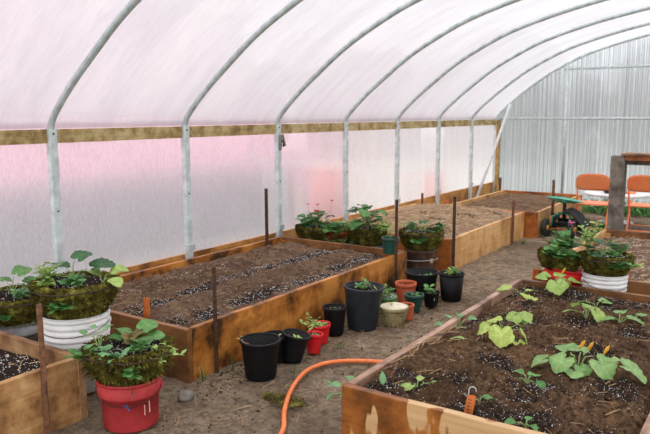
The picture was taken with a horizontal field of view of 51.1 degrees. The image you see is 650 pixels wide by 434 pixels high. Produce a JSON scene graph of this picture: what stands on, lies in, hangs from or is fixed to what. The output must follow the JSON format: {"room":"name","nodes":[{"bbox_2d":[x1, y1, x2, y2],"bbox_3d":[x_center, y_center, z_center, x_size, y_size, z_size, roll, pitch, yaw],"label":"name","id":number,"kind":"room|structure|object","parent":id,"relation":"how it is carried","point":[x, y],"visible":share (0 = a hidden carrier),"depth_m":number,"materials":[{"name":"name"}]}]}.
{"room":"greenhouse","nodes":[
{"label":"greenhouse","id":0,"kind":"room"},
{"bbox_2d":[0,119,493,286],"bbox_3d":[-1.209,-0.090,5.597,0.021,1.420,14.650,6,10,34],"label":"wall","id":1,"kind":"structure","parent":0,"point":[122,200],"depth_m":5.79,"materials":[{"name":"plastic"}]},
{"bbox_2d":[0,119,495,144],"bbox_3d":[-1.197,-0.685,5.497,0.036,0.092,14.650,6,10,34],"label":"wooden rail","id":2,"kind":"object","parent":1,"relation":"attached to","point":[7,137],"depth_m":5.65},
{"bbox_2d":[115,182,491,274],"bbox_3d":[-1.213,0.463,5.684,0.035,0.300,14.650,6,10,34],"label":"baseboard","id":3,"kind":"structure","parent":1,"relation":"attached to","point":[462,194],"depth_m":6.92,"materials":[{"name":"brown wood"}]},
{"bbox_2d":[494,120,500,191],"bbox_3d":[2.898,-0.944,11.431,0.045,1.360,0.090,6,10,34],"label":"trim","id":4,"kind":"structure","parent":1,"relation":"attached to","point":[498,126],"depth_m":11.40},
{"bbox_2d":[0,0,649,128],"bbox_3d":[2.315,-1.128,3.037,8.499,1.480,14.650,6,10,34],"label":"ceiling","id":5,"kind":"structure","parent":0,"point":[153,67],"depth_m":5.53,"materials":[{"name":"plastic"}]},
{"bbox_2d":[51,209,649,433],"bbox_3d":[2.332,0.955,3.393,8.460,0.046,14.530,6,10,34],"label":"floor","id":6,"kind":"structure","parent":0,"point":[92,424],"depth_m":3.72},
{"bbox_2d":[0,321,37,341],"bbox_3d":[-1.862,0.730,4.144,0.327,0.235,0.328,6,10,34],"label":"bucket","id":7,"kind":"object","parent":6,"relation":"on","point":[31,332],"visible":0.23,"depth_m":4.01,"materials":[{"name":"white plastic"}]},
{"bbox_2d":[0,265,36,328],"bbox_3d":[-1.863,0.477,4.113,0.497,0.337,0.497,6,10,34],"label":"basket","id":8,"kind":"object","parent":7,"relation":"on","point":[17,307],"visible":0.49,"depth_m":3.99,"materials":[{"name":"plant"}]},
{"bbox_2d":[36,303,50,433],"bbox_3d":[-1.281,0.703,3.102,0.026,0.635,0.016,1,9,5],"label":"stake","id":9,"kind":"object","parent":6,"relation":"on","point":[39,313],"visible":1,"depth_m":3.09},
{"bbox_2d":[0,331,87,433],"bbox_3d":[-2.374,0.943,2.594,1.191,0.326,2.571,6,10,34],"label":"raised bed","id":10,"kind":"object","parent":6,"relation":"on","point":[21,404],"visible":0.79,"depth_m":3.18,"materials":[{"name":"brown wood"}]},
{"bbox_2d":[0,349,46,380],"bbox_3d":[-1.965,0.766,3.180,1.108,0.049,1.027,6,10,34],"label":"soil","id":11,"kind":"object","parent":10,"relation":"in","point":[13,369],"visible":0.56,"depth_m":3.35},
{"bbox_2d":[43,306,110,393],"bbox_3d":[-1.336,0.708,3.672,0.364,0.415,0.366,6,10,34],"label":"bucket","id":12,"kind":"object","parent":6,"relation":"on","point":[61,334],"visible":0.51,"depth_m":3.51,"materials":[{"name":"white plastic"}]},
{"bbox_2d":[26,250,128,319],"bbox_3d":[-1.315,0.370,3.599,0.521,0.348,0.485,6,10,34],"label":"potted plant","id":13,"kind":"object","parent":12,"relation":"on","point":[81,294],"visible":0.99,"depth_m":3.51,"materials":[{"name":"plant"}]},
{"bbox_2d":[45,0,141,273],"bbox_3d":[1.672,-0.302,2.193,8.475,2.832,0.075,6,10,34],"label":"rib","id":14,"kind":"object","parent":6,"relation":"on","point":[52,145],"visible":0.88,"depth_m":4.53,"materials":[{"name":"metal"}]},
{"bbox_2d":[95,374,163,432],"bbox_3d":[-0.926,0.863,3.234,0.307,0.235,0.308,6,10,34],"label":"bucket","id":15,"kind":"object","parent":6,"relation":"on","point":[121,413],"visible":0.73,"depth_m":3.13,"materials":[{"name":"red plastic"}]},
{"bbox_2d":[63,319,186,397],"bbox_3d":[-0.904,0.661,3.204,0.547,0.296,0.475,2,9,15],"label":"potted plant","id":16,"kind":"object","parent":15,"relation":"on","point":[124,357],"visible":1,"depth_m":3.11,"materials":[{"name":"plant"}]},
{"bbox_2d":[177,390,193,401],"bbox_3d":[-0.720,0.926,3.522,0.086,0.061,0.084,-6,10,-32],"label":"stone","id":17,"kind":"object","parent":6,"relation":"on","point":[183,395],"visible":1,"depth_m":3.50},
{"bbox_2d":[212,267,218,372],"bbox_3d":[-0.616,0.592,3.833,0.022,0.633,0.016,1,9,5],"label":"stake","id":18,"kind":"object","parent":6,"relation":"on","point":[214,291],"visible":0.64,"depth_m":3.82,"materials":[{"name":"wood"}]},
{"bbox_2d":[181,0,302,258],"bbox_3d":[2.356,-0.456,3.198,8.475,2.832,0.075,6,10,34],"label":"rib","id":19,"kind":"object","parent":6,"relation":"on","point":[185,140],"visible":0.92,"depth_m":5.52,"materials":[{"name":"metal"}]},
{"bbox_2d":[110,236,406,383],"bbox_3d":[-0.580,0.555,5.127,1.346,0.326,2.586,6,10,34],"label":"raised bed","id":20,"kind":"object","parent":6,"relation":"on","point":[285,310],"visible":0.41,"depth_m":4.37,"materials":[{"name":"wood"}]},
{"bbox_2d":[110,242,380,327],"bbox_3d":[-0.580,0.445,5.110,1.264,0.107,2.504,6,10,34],"label":"soil","id":21,"kind":"object","parent":20,"relation":"in","point":[326,260],"visible":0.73,"depth_m":4.91,"materials":[{"name":"soil"}]},
{"bbox_2d":[143,298,149,318],"bbox_3d":[-1.054,0.558,4.024,0.036,0.165,0.012,2,9,5],"label":"wooden stake","id":22,"kind":"object","parent":21,"relation":"on","point":[146,301],"visible":0.83,"depth_m":4.01,"materials":[{"name":"brown wood"}]},
{"bbox_2d":[118,243,375,324],"bbox_3d":[-0.577,0.441,5.120,1.198,0.079,2.452,6,10,34],"label":"clod","id":23,"kind":"object","parent":21,"relation":"on","point":[182,293],"visible":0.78,"depth_m":4.75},
{"bbox_2d":[118,245,377,323],"bbox_3d":[-0.579,0.435,5.120,1.235,0.082,2.449,6,10,34],"label":"perlite","id":24,"kind":"object","parent":21,"relation":"on","point":[300,245],"visible":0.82,"depth_m":4.91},
{"bbox_2d":[113,245,382,324],"bbox_3d":[-0.599,0.427,5.127,1.260,0.070,2.496,6,10,34],"label":"straw","id":25,"kind":"object","parent":21,"relation":"on","point":[290,245],"visible":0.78,"depth_m":5.05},
{"bbox_2d":[264,188,268,245],"bbox_3d":[-0.533,0.031,6.228,0.030,0.588,0.016,1,9,5],"label":"stake","id":26,"kind":"object","parent":21,"relation":"on","point":[265,189],"visible":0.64,"depth_m":6.22,"materials":[{"name":"metal"}]},
{"bbox_2d":[381,223,398,254],"bbox_3d":[0.544,0.177,5.663,0.151,0.253,0.151,6,10,34],"label":"plant pot","id":27,"kind":"object","parent":20,"relation":"on","point":[388,242],"visible":0.96,"depth_m":5.62,"materials":[{"name":"green plastic"}]},
{"bbox_2d":[237,332,280,381],"bbox_3d":[-0.360,0.783,3.798,0.234,0.220,0.234,-7,11,-40],"label":"plant pot","id":28,"kind":"object","parent":6,"relation":"on","point":[260,350],"visible":1,"depth_m":3.73,"materials":[{"name":"black plastic"}]},
{"bbox_2d":[266,330,289,362],"bbox_3d":[-0.297,0.775,4.053,0.174,0.160,0.174,6,10,34],"label":"plant pot","id":29,"kind":"object","parent":6,"relation":"on","point":[278,332],"visible":0.29,"depth_m":4.01,"materials":[{"name":"black plastic"}]},
{"bbox_2d":[260,390,308,407],"bbox_3d":[-0.212,0.926,3.479,0.303,0.024,0.158,6,10,34],"label":"clump","id":30,"kind":"object","parent":6,"relation":"on","point":[268,394],"visible":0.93,"depth_m":3.48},
{"bbox_2d":[282,328,310,363],"bbox_3d":[-0.168,0.769,4.053,0.175,0.193,0.177,-4,9,-23],"label":"plant pot","id":31,"kind":"object","parent":6,"relation":"on","point":[296,343],"visible":0.98,"depth_m":4.00,"materials":[{"name":"black plastic"}]},
{"bbox_2d":[300,312,330,344],"bbox_3d":[-0.056,0.720,4.356,0.186,0.184,0.193,-2,9,-12],"label":"plant pot","id":32,"kind":"object","parent":6,"relation":"on","point":[324,326],"visible":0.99,"depth_m":4.33,"materials":[{"name":"red plastic"}]},
{"bbox_2d":[307,330,323,353],"bbox_3d":[-0.060,0.771,4.192,0.107,0.132,0.106,2,9,13],"label":"plant pot","id":33,"kind":"object","parent":6,"relation":"on","point":[314,344],"visible":0.91,"depth_m":4.16,"materials":[{"name":"red plastic"}]},
{"bbox_2d":[144,279,497,433],"bbox_3d":[0.371,0.815,4.385,1.071,0.057,3.807,6,10,34],"label":"clod","id":34,"kind":"object","parent":6,"relation":"on","point":[237,373],"visible":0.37,"depth_m":3.73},
{"bbox_2d":[278,359,382,433],"bbox_3d":[0.175,0.885,3.765,0.595,0.025,2.653,6,10,34],"label":"garden hose","id":35,"kind":"object","parent":6,"relation":"on","point":[337,361],"visible":0.68,"depth_m":3.80,"materials":[{"name":"orange rubber"}]},
{"bbox_2d":[322,303,346,335],"bbox_3d":[0.064,0.686,4.537,0.170,0.189,0.170,6,10,34],"label":"plant pot","id":36,"kind":"object","parent":6,"relation":"on","point":[334,313],"visible":0.89,"depth_m":4.49,"materials":[{"name":"black plastic"}]},
{"bbox_2d":[325,375,353,400],"bbox_3d":[0.071,0.750,2.980,0.153,0.095,0.119,-3,9,-17],"label":"seedling","id":37,"kind":"object","parent":6,"relation":"on","point":[351,377],"visible":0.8,"depth_m":2.99,"materials":[{"name":"green plant"}]},
{"bbox_2d":[141,242,541,433],"bbox_3d":[0.922,0.681,5.200,1.097,0.053,5.652,6,10,34],"label":"straw","id":38,"kind":"object","parent":6,"relation":"on","point":[481,287],"visible":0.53,"depth_m":4.51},
{"bbox_2d":[274,0,421,236],"bbox_3d":[3.040,-0.610,4.202,8.475,2.832,0.075,6,10,34],"label":"rib","id":39,"kind":"object","parent":6,"relation":"on","point":[277,153],"visible":0.89,"depth_m":6.42,"materials":[{"name":"metal"}]},
{"bbox_2d":[279,134,285,149],"bbox_3d":[-0.403,-0.720,6.559,0.027,0.155,0.096,6,10,34],"label":"clip","id":40,"kind":"object","parent":39,"relation":"attached to","point":[282,135],"visible":1,"depth_m":6.54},
{"bbox_2d":[343,278,384,331],"bbox_3d":[0.266,0.591,4.655,0.285,0.349,0.285,-6,11,-35],"label":"plant pot","id":41,"kind":"object","parent":6,"relation":"on","point":[363,298],"visible":1,"depth_m":4.57,"materials":[{"name":"grey plastic"}]},
{"bbox_2d":[349,241,382,247],"bbox_3d":[0.403,0.371,6.393,0.357,0.257,0.357,6,10,34],"label":"plant pot","id":42,"kind":"object","parent":6,"relation":"on","point":[351,242],"visible":0.11,"depth_m":6.34,"materials":[{"name":"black plastic"}]},
{"bbox_2d":[346,204,392,245],"bbox_3d":[0.404,0.078,6.336,0.493,0.389,0.401,6,10,34],"label":"basket","id":43,"kind":"object","parent":42,"relation":"on","point":[367,234],"visible":0.98,"depth_m":6.25,"materials":[{"name":"plant"}]},
{"bbox_2d":[380,284,396,311],"bbox_3d":[0.446,0.597,5.002,0.214,0.224,0.193,6,10,34],"label":"plant pot","id":44,"kind":"object","parent":6,"relation":"on","point":[386,297],"visible":0.44,"depth_m":4.97,"materials":[{"name":"green plastic"}]},
{"bbox_2d":[380,302,408,327],"bbox_3d":[0.478,0.672,4.723,0.204,0.158,0.204,6,10,34],"label":"plant pot","id":45,"kind":"object","parent":6,"relation":"on","point":[393,314],"visible":1,"depth_m":4.66,"materials":[{"name":"beige ceramic"}]},
{"bbox_2d":[394,200,397,291],"bbox_3d":[0.583,0.248,5.574,0.024,0.785,0.016,1,9,5],"label":"stake","id":46,"kind":"object","parent":6,"relation":"on","point":[396,201],"visible":0.79,"depth_m":5.56,"materials":[{"name":"metal"}]},
{"bbox_2d":[395,280,416,302],"bbox_3d":[0.631,0.584,5.319,0.169,0.155,0.169,6,10,34],"label":"plant pot","id":47,"kind":"object","parent":6,"relation":"on","point":[402,286],"visible":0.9,"depth_m":5.26,"materials":[{"name":"ceramic"}]},
{"bbox_2d":[401,302,414,320],"bbox_3d":[0.582,0.675,4.860,0.114,0.112,0.114,6,10,34],"label":"plant pot","id":48,"kind":"object","parent":6,"relation":"on","point":[409,317],"visible":0.51,"depth_m":4.82,"materials":[{"name":"ceramic"}]},
{"bbox_2d":[404,291,423,312],"bbox_3d":[0.661,0.629,5.055,0.149,0.143,0.149,6,10,34],"label":"plant pot","id":49,"kind":"object","parent":6,"relation":"on","point":[414,297],"visible":0.92,"depth_m":5.01,"materials":[{"name":"green plastic"}]},
{"bbox_2d":[405,247,437,268],"bbox_3d":[0.865,0.406,6.132,0.304,0.262,0.304,6,10,34],"label":"wooden tub","id":50,"kind":"object","parent":6,"relation":"on","point":[415,259],"visible":0.63,"depth_m":6.01,"materials":[{"name":"wood"}]},
{"bbox_2d":[398,219,446,250],"bbox_3d":[0.865,0.165,6.095,0.435,0.277,0.429,-5,10,-27],"label":"basket","id":51,"kind":"object","parent":50,"relation":"on","point":[412,237],"visible":1,"depth_m":5.99,"materials":[{"name":"plant"}]},
{"bbox_2d":[405,268,438,292],"bbox_3d":[0.777,0.536,5.468,0.274,0.204,0.274,6,10,34],"label":"plant pot","id":52,"kind":"object","parent":6,"relation":"on","point":[422,276],"visible":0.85,"depth_m":5.38,"materials":[{"name":"black plastic"}]},
{"bbox_2d":[422,284,439,307],"bbox_3d":[0.808,0.599,5.189,0.122,0.162,0.122,6,10,34],"label":"plant pot","id":53,"kind":"object","parent":6,"relation":"on","point":[431,296],"visible":1,"depth_m":5.16,"materials":[{"name":"black plastic"}]},
{"bbox_2d":[338,203,524,270],"bbox_3d":[1.168,0.175,7.604,1.446,0.326,2.176,6,10,34],"label":"raised bed","id":54,"kind":"object","parent":6,"relation":"on","point":[471,245],"visible":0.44,"depth_m":6.91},
{"bbox_2d":[347,204,516,238],"bbox_3d":[1.167,0.003,7.578,1.364,0.132,2.094,6,10,34],"label":"soil","id":55,"kind":"object","parent":54,"relation":"in","point":[472,225],"visible":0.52,"depth_m":7.39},
{"bbox_2d":[347,203,511,238],"bbox_3d":[1.174,-0.009,7.580,1.411,0.132,2.154,6,10,34],"label":"straw","id":56,"kind":"object","parent":55,"relation":"on","point":[392,219],"visible":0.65,"depth_m":7.41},
{"bbox_2d":[415,209,511,234],"bbox_3d":[1.280,0.017,7.396,0.940,0.116,1.830,6,10,34],"label":"clod","id":57,"kind":"object","parent":55,"relation":"on","point":[469,214],"visible":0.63,"depth_m":7.35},
{"bbox_2d":[343,0,520,219],"bbox_3d":[3.724,-0.764,5.207,8.475,2.832,0.075,6,10,34],"label":"rib","id":58,"kind":"object","parent":6,"relation":"on","point":[508,2],"visible":0.91,"depth_m":7.21,"materials":[{"name":"metal"}]},
{"bbox_2d":[438,266,464,301],"bbox_3d":[0.996,0.522,5.360,0.204,0.262,0.204,6,10,34],"label":"plant pot","id":59,"kind":"object","parent":6,"relation":"on","point":[451,280],"visible":1,"depth_m":5.30,"materials":[{"name":"black plastic"}]},
{"bbox_2d":[451,197,455,269],"bbox_3d":[1.191,0.170,6.294,0.028,0.720,0.016,1,9,5],"label":"stake","id":60,"kind":"object","parent":6,"relation":"on","point":[454,198],"visible":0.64,"depth_m":6.28,"materials":[{"name":"metal"}]},
{"bbox_2d":[342,278,649,433],"bbox_3d":[1.208,0.783,3.568,1.181,0.326,2.321,6,10,34],"label":"raised bed","id":61,"kind":"object","parent":6,"relation":"on","point":[364,410],"visible":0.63,"depth_m":2.85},
{"bbox_2d":[365,284,649,433],"bbox_3d":[1.208,0.647,3.548,1.099,0.117,2.239,6,10,34],"label":"soil","id":62,"kind":"object","parent":61,"relation":"in","point":[422,362],"visible":0.79,"depth_m":3.10,"materials":[{"name":"soil"}]},
{"bbox_2d":[379,371,385,384],"bbox_3d":[0.251,0.703,2.953,0.030,0.055,0.032,6,10,34],"label":"seedling","id":63,"kind":"object","parent":62,"relation":"on","point":[382,377],"visible":0.94,"depth_m":2.95,"materials":[{"name":"green plant"}]},
{"bbox_2d":[399,375,435,390],"bbox_3d":[0.414,0.729,2.966,0.202,0.048,0.098,-2,9,-10],"label":"plant","id":64,"kind":"object","parent":62,"relation":"on","point":[408,386],"visible":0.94,"depth_m":2.97,"materials":[{"name":"green plant"}]},
{"bbox_2d":[376,325,460,368],"bbox_3d":[0.487,0.649,3.413,0.176,0.098,0.801,6,10,34],"label":"straw","id":65,"kind":"object","parent":62,"relation":"on","point":[440,336],"visible":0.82,"depth_m":3.38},
{"bbox_2d":[434,313,476,328],"bbox_3d":[0.755,0.593,3.850,0.218,0.078,0.192,-6,10,-32],"label":"seedling","id":66,"kind":"object","parent":62,"relation":"on","point":[471,317],"visible":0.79,"depth_m":3.87,"materials":[{"name":"green plant"}]},
{"bbox_2d":[464,386,476,414],"bbox_3d":[0.583,0.750,2.740,0.056,0.133,0.024,0,9,0],"label":"plant label","id":67,"kind":"object","parent":62,"relation":"on","point":[470,401],"visible":0.84,"depth_m":2.74,"materials":[{"name":"orange plastic"}]},
{"bbox_2d":[477,316,526,347],"bbox_3d":[0.911,0.594,3.482,0.257,0.137,0.160,4,9,25],"label":"plant","id":68,"kind":"object","parent":62,"relation":"on","point":[501,337],"visible":0.95,"depth_m":3.44,"materials":[{"name":"green plant"}]},
{"bbox_2d":[367,286,649,433],"bbox_3d":[1.211,0.646,3.545,1.100,0.110,2.221,6,10,34],"label":"clod","id":69,"kind":"object","parent":62,"relation":"on","point":[576,337],"visible":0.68,"depth_m":3.11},
{"bbox_2d":[368,286,649,433],"bbox_3d":[1.209,0.644,3.542,1.081,0.099,2.214,6,10,34],"label":"perlite","id":70,"kind":"object","parent":62,"relation":"on","point":[522,388],"visible":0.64,"depth_m":3.02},
{"bbox_2d":[497,284,537,300],"bbox_3d":[1.238,0.493,4.408,0.270,0.065,0.203,2,9,17],"label":"plant","id":71,"kind":"object","parent":62,"relation":"on","point":[503,287],"visible":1,"depth_m":4.42,"materials":[{"name":"green plant"}]},
{"bbox_2d":[506,311,532,323],"bbox_3d":[1.121,0.581,3.908,0.132,0.079,0.167,6,10,34],"label":"plant","id":72,"kind":"object","parent":62,"relation":"on","point":[526,317],"visible":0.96,"depth_m":3.88,"materials":[{"name":"green plant"}]},
{"bbox_2d":[393,287,649,433],"bbox_3d":[1.206,0.643,3.550,1.097,0.093,2.244,6,10,34],"label":"straw","id":73,"kind":"object","parent":62,"relation":"on","point":[521,287],"visible":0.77,"depth_m":3.25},
{"bbox_2d":[505,416,538,430],"bbox_3d":[0.777,0.792,2.612,0.165,0.043,0.086,4,10,26],"label":"plant","id":74,"kind":"object","parent":62,"relation":"on","point":[535,427],"visible":0.87,"depth_m":2.61,"materials":[{"name":"green plant"}]},
{"bbox_2d":[513,369,545,387],"bbox_3d":[0.900,0.710,2.997,0.168,0.054,0.138,6,10,34],"label":"plant","id":75,"kind":"object","parent":62,"relation":"on","point":[542,384],"visible":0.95,"depth_m":3.00,"materials":[{"name":"green plant"}]},
{"bbox_2d":[536,268,582,294],"bbox_3d":[1.551,0.415,4.491,0.309,0.165,0.235,2,9,11],"label":"plant","id":76,"kind":"object","parent":62,"relation":"on","point":[558,287],"visible":1,"depth_m":4.44,"materials":[{"name":"green plant"}]},
{"bbox_2d":[562,303,605,322],"bbox_3d":[1.514,0.552,3.969,0.190,0.110,0.208,-7,11,-38],"label":"plant","id":77,"kind":"object","parent":62,"relation":"on","point":[598,314],"visible":0.98,"depth_m":3.93,"materials":[{"name":"green plant"}]},
{"bbox_2d":[531,340,646,383],"bbox_3d":[1.187,0.640,3.068,0.496,0.167,0.248,1,9,9],"label":"vine","id":78,"kind":"object","parent":62,"relation":"on","point":[605,368],"visible":1,"depth_m":3.04,"materials":[{"name":"green plant"}]},
{"bbox_2d":[577,298,612,306],"bbox_3d":[1.704,0.542,4.253,0.242,0.059,0.128,4,10,27],"label":"plant","id":79,"kind":"object","parent":62,"relation":"on","point":[600,299],"visible":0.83,"depth_m":4.25,"materials":[{"name":"green plant"}]},
{"bbox_2d":[600,310,645,324],"bbox_3d":[1.718,0.567,3.876,0.279,0.073,0.186,4,9,25],"label":"plant","id":80,"kind":"object","parent":62,"relation":"on","point":[614,311],"visible":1,"depth_m":3.86,"materials":[{"name":"green plant"}]},
{"bbox_2d":[394,0,607,208],"bbox_3d":[4.408,-0.918,6.211,8.475,2.832,0.075,6,10,34],"label":"rib","id":81,"kind":"object","parent":6,"relation":"on","point":[397,130],"visible":0.97,"depth_m":8.05,"materials":[{"name":"metal"}]},
{"bbox_2d":[511,200,514,243],"bbox_3d":[2.113,0.067,7.663,0.030,0.510,0.016,1,9,5],"label":"stake","id":82,"kind":"object","parent":6,"relation":"on","point":[513,201],"visible":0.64,"depth_m":7.65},
{"bbox_2d":[450,190,582,237],"bbox_3d":[2.614,-0.076,9.239,1.176,0.326,2.156,6,10,34],"label":"raised bed","id":83,"kind":"object","parent":6,"relation":"on","point":[533,220],"visible":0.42,"depth_m":8.69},
{"bbox_2d":[466,193,563,211],"bbox_3d":[2.613,-0.199,9.221,1.094,0.083,2.074,6,10,34],"label":"soil","id":84,"kind":"object","parent":83,"relation":"in","point":[534,204],"visible":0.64,"depth_m":9.02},
{"bbox_2d":[464,193,567,211],"bbox_3d":[2.615,-0.212,9.217,1.129,0.074,2.090,6,10,34],"label":"straw","id":85,"kind":"object","parent":84,"relation":"on","point":[537,199],"visible":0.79,"depth_m":9.13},
{"bbox_2d":[532,269,538,280],"bbox_3d":[1.560,0.555,5.074,0.040,0.340,0.012,2,9,5],"label":"wooden stake","id":86,"kind":"object","parent":6,"relation":"on","point":[535,271],"visible":0.28,"depth_m":5.05,"materials":[{"name":"brown wood"}]},
{"bbox_2d":[435,6,649,203],"bbox_3d":[5.093,-1.071,7.215,8.475,2.832,0.075,6,10,34],"label":"rib","id":87,"kind":"object","parent":6,"relation":"on","point":[438,128],"visible":0.94,"depth_m":9.00,"materials":[{"name":"metal"}]},
{"bbox_2d":[551,180,554,231],"bbox_3d":[2.826,-0.131,8.451,0.035,0.660,0.016,1,9,5],"label":"stake","id":88,"kind":"object","parent":6,"relation":"on","point":[553,181],"visible":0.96,"depth_m":8.42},
{"bbox_2d":[468,22,649,198],"bbox_3d":[5.777,-1.225,8.220,8.475,2.832,0.075,6,10,34],"label":"rib","id":89,"kind":"object","parent":6,"relation":"on","point":[470,183],"visible":0.89,"depth_m":10.10,"materials":[{"name":"metal"}]},
{"bbox_2d":[540,196,583,238],"bbox_3d":[2.884,-0.016,8.207,0.432,0.466,0.657,5,10,31],"label":"seat","id":90,"kind":"object","parent":6,"relation":"on","point":[554,221],"visible":0.86,"depth_m":8.08,"materials":[{"name":"green plastic"}]},
{"bbox_2d":[552,218,573,226],"bbox_3d":[2.884,0.068,8.218,0.200,0.052,0.370,5,10,31],"label":"tray","id":91,"kind":"object","parent":90,"relation":"on","point":[562,222],"depth_m":8.10,"materials":[{"name":"black plastic"}]},
{"bbox_2d":[563,207,589,228],"bbox_3d":[2.995,0.018,8.094,0.247,0.222,0.352,6,10,34],"label":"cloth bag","id":92,"kind":"object","parent":90,"relation":"on","point":[577,215],"visible":0.98,"depth_m":8.05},
{"bbox_2d":[543,268,582,285],"bbox_3d":[1.695,0.543,4.844,0.314,0.404,0.294,-7,11,-37],"label":"bucket","id":93,"kind":"object","parent":6,"relation":"on","point":[577,275],"visible":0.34,"depth_m":4.71,"materials":[{"name":"red plastic"}]},
{"bbox_2d":[536,229,583,271],"bbox_3d":[1.648,0.247,4.782,0.332,0.306,0.388,6,10,34],"label":"basket","id":94,"kind":"object","parent":93,"relation":"on","point":[555,256],"visible":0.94,"depth_m":4.74,"materials":[{"name":"plant"}]},
{"bbox_2d":[548,229,583,250],"bbox_3d":[1.713,0.171,4.823,0.248,0.170,0.217,6,10,34],"label":"leafy plant","id":95,"kind":"object","parent":94,"relation":"on","point":[560,241],"depth_m":4.81,"materials":[{"name":"green plant"}]},
{"bbox_2d":[492,33,649,192],"bbox_3d":[6.380,-1.361,9.105,8.490,2.833,0.060,6,10,34],"label":"hoop","id":96,"kind":"object","parent":6,"relation":"on","point":[647,34],"visible":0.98,"depth_m":10.87,"materials":[{"name":"metal"}]},
{"bbox_2d":[476,104,510,196],"bbox_3d":[2.718,-1.057,10.982,0.044,1.523,1.038,8,12,43],"label":"pipe","id":97,"kind":"object","parent":96,"relation":"attached to","point":[509,106],"visible":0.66,"depth_m":10.96,"materials":[{"name":"white plastic"}]},
{"bbox_2d":[576,173,609,229],"bbox_3d":[3.291,-0.171,8.347,0.398,0.755,0.430,4,10,27],"label":"folding chair","id":98,"kind":"object","parent":6,"relation":"on","point":[594,182],"visible":0.63,"depth_m":8.19,"materials":[{"name":"orange paint"}]},
{"bbox_2d":[538,229,649,294],"bbox_3d":[2.719,0.465,5.640,1.256,0.326,2.176,6,10,34],"label":"raised bed","id":99,"kind":"object","parent":6,"relation":"on","point":[637,287],"visible":0.23,"depth_m":6.18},
{"bbox_2d":[578,237,649,280],"bbox_3d":[2.693,0.352,5.641,1.112,0.076,2.094,6,10,34],"label":"soil","id":100,"kind":"object","parent":99,"relation":"in","point":[642,247],"visible":0.32,"depth_m":5.88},
{"bbox_2d":[580,236,649,281],"bbox_3d":[2.639,0.339,5.666,1.031,0.069,2.115,6,10,34],"label":"straw","id":101,"kind":"object","parent":100,"relation":"on","point":[605,236],"visible":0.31,"depth_m":5.80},
{"bbox_2d":[581,270,628,291],"bbox_3d":[1.916,0.564,4.680,0.303,0.375,0.304,6,10,34],"label":"bucket","id":102,"kind":"object","parent":6,"relation":"on","point":[620,284],"visible":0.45,"depth_m":4.54,"materials":[{"name":"white plastic"}]},
{"bbox_2d":[569,220,643,276],"bbox_3d":[1.919,0.218,4.609,0.392,0.400,0.453,-4,9,-23],"label":"basket","id":103,"kind":"object","parent":102,"relation":"on","point":[598,262],"visible":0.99,"depth_m":4.58,"materials":[{"name":"plant"}]},
{"bbox_2d":[582,197,649,216],"bbox_3d":[4.430,-0.158,10.031,2.227,0.198,0.993,6,10,34],"label":"weeds","id":104,"kind":"object","parent":6,"relation":"on","point":[635,211],"visible":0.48,"depth_m":9.89,"materials":[{"name":"green plant"}]},
{"bbox_2d":[584,190,649,223],"bbox_3d":[3.877,-0.119,9.057,0.840,0.410,0.867,6,10,34],"label":"round table","id":105,"kind":"object","parent":6,"relation":"on","point":[587,192],"visible":0.37,"depth_m":8.85,"materials":[{"name":"white plastic"}]},
{"bbox_2d":[588,221,649,231],"bbox_3d":[3.735,0.137,8.429,1.600,0.090,0.100,5,10,32],"label":"sleeper","id":106,"kind":"object","parent":6,"relation":"on","point":[630,227],"visible":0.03,"depth_m":8.34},
{"bbox_2d":[607,152,649,230],"bbox_3d":[3.567,-0.072,6.579,1.518,1.056,0.300,6,10,34],"label":"workbench","id":107,"kind":"object","parent":6,"relation":"on","point":[618,167],"visible":0.8,"depth_m":6.83,"materials":[{"name":"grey wood"}]},
{"bbox_2d":[626,175,649,232],"bbox_3d":[3.829,-0.141,8.132,0.398,0.755,0.430,5,10,32],"label":"folding chair","id":108,"kind":"object","parent":6,"relation":"on","point":[635,183],"visible":0.91,"depth_m":8.02,"materials":[{"name":"orange paint"}]},
{"bbox_3d":[0.143,0.360,6.544,0.214,0.237,0.214,6,10,34],"label":"plant pot","id":109,"kind":"object","parent":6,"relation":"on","visible":0},
{"bbox_2d":[324,219,351,243],"bbox_3d":[0.140,0.149,6.504,0.290,0.263,0.301,2,9,14],"label":"basket","id":110,"kind":"object","parent":109,"relation":"on","point":[343,236],"visible":0.78,"depth_m":6.43,"materials":[{"name":"plant"}]},
{"bbox_2d":[325,219,350,230],"bbox_3d":[0.145,0.077,6.515,0.266,0.123,0.248,6,10,34],"label":"leafy plant","id":111,"kind":"object","parent":110,"relation":"on","point":[341,226],"depth_m":6.47,"materials":[{"name":"green plant"}]},
{"bbox_2d":[338,221,349,231],"bbox_3d":[0.187,0.096,6.478,0.195,0.107,0.172,6,10,34],"label":"leafy plant","id":112,"kind":"object","parent":110,"relation":"on","point":[342,226],"depth_m":6.45,"materials":[{"name":"green plant"}]},
{"bbox_3d":[-0.081,0.338,6.693,0.306,0.237,0.306,6,10,34],"label":"plant pot","id":113,"kind":"object","parent":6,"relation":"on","visible":0},
{"bbox_2d":[294,200,339,240],"bbox_3d":[-0.041,0.056,6.621,0.544,0.418,0.438,6,10,34],"label":"basket","id":114,"kind":"object","parent":113,"relation":"on","point":[311,227],"visible":0.77,"depth_m":6.54,"materials":[{"name":"plant"}]},
{"bbox_2d":[307,210,326,226],"bbox_3d":[-0.083,0.021,6.581,0.156,0.166,0.194,6,10,34],"label":"flowering plant","id":115,"kind":"object","parent":114,"relation":"on","point":[312,218],"depth_m":6.58,"materials":[{"name":"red plant"}]},
{"bbox_2d":[498,36,649,203],"bbox_3d":[6.403,-1.367,9.150,8.459,2.830,0.028,6,10,34],"label":"wall","id":116,"kind":"structure","parent":0,"point":[531,151],"depth_m":10.73,"materials":[{"name":"metal"}]},
{"bbox_2d":[499,64,649,192],"bbox_3d":[6.375,-1.062,9.142,8.330,2.230,0.044,6,10,34],"label":"wall frame","id":117,"kind":"object","parent":116,"relation":"attached to","point":[565,118],"visible":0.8,"depth_m":10.72,"materials":[{"name":"metal"}]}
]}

